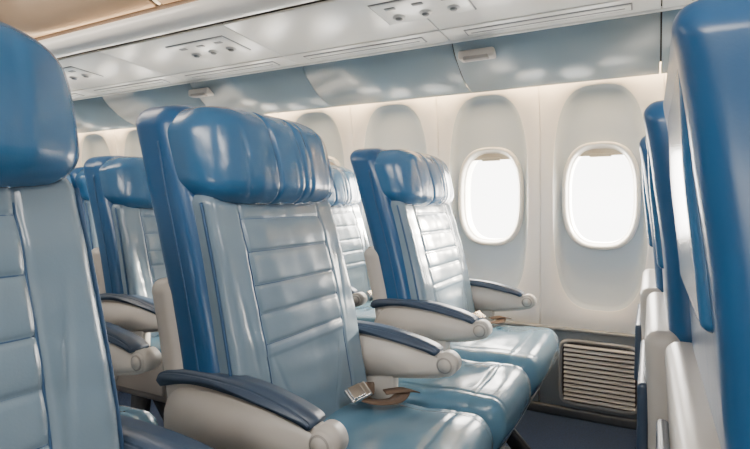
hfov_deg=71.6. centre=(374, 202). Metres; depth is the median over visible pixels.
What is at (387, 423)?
seat cushion
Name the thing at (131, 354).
seat
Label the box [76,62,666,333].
wall
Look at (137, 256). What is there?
cushion
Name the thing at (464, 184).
frame
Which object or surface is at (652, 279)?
seat
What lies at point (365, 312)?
seat cushion
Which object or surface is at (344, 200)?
seat
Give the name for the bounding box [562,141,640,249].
frame
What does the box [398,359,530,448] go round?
seat cushion
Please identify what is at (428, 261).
cushion
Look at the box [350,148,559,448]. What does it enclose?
seat
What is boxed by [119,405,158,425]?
seat cushion
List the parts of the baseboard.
kick panel, kick panel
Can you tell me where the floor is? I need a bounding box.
[117,391,636,448]
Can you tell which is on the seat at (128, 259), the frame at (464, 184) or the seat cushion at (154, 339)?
the seat cushion at (154, 339)
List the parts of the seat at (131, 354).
armrest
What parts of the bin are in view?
bin door, curved panel, curved panel, bin door, edge rail, curved panel, panel rail, curved panel, curved panel, curved panel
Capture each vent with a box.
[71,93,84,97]
[94,79,169,92]
[185,61,279,78]
[303,37,426,59]
[463,3,632,35]
[559,339,636,414]
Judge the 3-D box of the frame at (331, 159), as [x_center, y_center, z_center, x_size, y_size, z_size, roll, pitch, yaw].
[-0.315,-0.035,3.289,0.350,0.520,0.131,0,0,28]
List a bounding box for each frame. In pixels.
[328,156,341,166]
[458,147,523,245]
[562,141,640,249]
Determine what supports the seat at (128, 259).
on the floor
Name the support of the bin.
attached to the ceiling
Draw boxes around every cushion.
[0,178,119,448]
[84,200,97,250]
[112,204,166,337]
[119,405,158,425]
[150,335,160,352]
[192,195,366,417]
[323,398,492,448]
[331,204,372,300]
[355,300,375,321]
[391,201,475,312]
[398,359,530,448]
[450,324,559,396]
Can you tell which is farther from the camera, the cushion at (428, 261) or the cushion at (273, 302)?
the cushion at (428, 261)
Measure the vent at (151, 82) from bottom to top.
0.014 m
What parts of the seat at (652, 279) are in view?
panel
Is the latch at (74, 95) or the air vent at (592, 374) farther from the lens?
the latch at (74, 95)
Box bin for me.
[0,0,687,132]
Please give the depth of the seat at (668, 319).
1.05 m
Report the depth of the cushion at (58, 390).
0.64 m
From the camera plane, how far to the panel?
2.22 m
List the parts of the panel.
plate, panel, panel, plate, panel, plate, panel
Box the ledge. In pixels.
[500,321,634,338]
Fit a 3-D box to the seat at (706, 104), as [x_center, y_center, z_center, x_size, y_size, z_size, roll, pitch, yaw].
[0.729,0.398,0.612,0.704,1.244,0.640,0,0,28]
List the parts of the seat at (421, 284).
armrest, armrest, seat frame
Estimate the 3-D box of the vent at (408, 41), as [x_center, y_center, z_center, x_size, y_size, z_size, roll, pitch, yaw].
[-0.059,-0.705,2.377,0.620,0.014,0.066,0,0,28]
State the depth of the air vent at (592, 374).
2.41 m
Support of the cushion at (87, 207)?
on the seat at (77, 175)
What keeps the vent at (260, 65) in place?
attached to the panel
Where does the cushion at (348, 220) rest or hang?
on the seat at (344, 200)
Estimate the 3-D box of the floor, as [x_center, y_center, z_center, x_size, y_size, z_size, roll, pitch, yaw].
[-3.045,1.045,1.622,12.100,0.050,5.400,0,0,28]
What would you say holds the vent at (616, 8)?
attached to the panel
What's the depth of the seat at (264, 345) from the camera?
1.11 m
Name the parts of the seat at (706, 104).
panel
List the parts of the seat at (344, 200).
armrest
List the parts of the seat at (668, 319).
panel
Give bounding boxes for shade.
[474,153,509,160]
[579,148,622,156]
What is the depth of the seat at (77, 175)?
3.04 m
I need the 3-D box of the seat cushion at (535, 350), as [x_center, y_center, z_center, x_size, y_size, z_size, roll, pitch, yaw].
[0.443,0.582,1.968,0.445,0.187,0.515,0,0,28]
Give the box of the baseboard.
[501,324,636,429]
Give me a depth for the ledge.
2.47 m
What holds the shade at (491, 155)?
attached to the wall
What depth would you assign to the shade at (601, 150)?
2.52 m
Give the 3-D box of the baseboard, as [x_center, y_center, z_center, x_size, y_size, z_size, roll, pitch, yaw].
[-1.755,0.818,3.921,12.214,0.405,0.050,0,0,28]
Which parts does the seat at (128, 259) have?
armrest, seat frame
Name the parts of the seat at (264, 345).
armrest, armrest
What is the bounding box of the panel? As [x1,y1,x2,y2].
[57,0,696,98]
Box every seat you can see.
[0,21,213,448]
[70,167,97,250]
[83,155,167,420]
[105,321,161,425]
[136,105,530,448]
[327,165,375,321]
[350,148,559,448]
[634,135,663,380]
[636,100,691,448]
[656,0,749,448]
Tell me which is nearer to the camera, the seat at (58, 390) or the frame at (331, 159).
the seat at (58, 390)

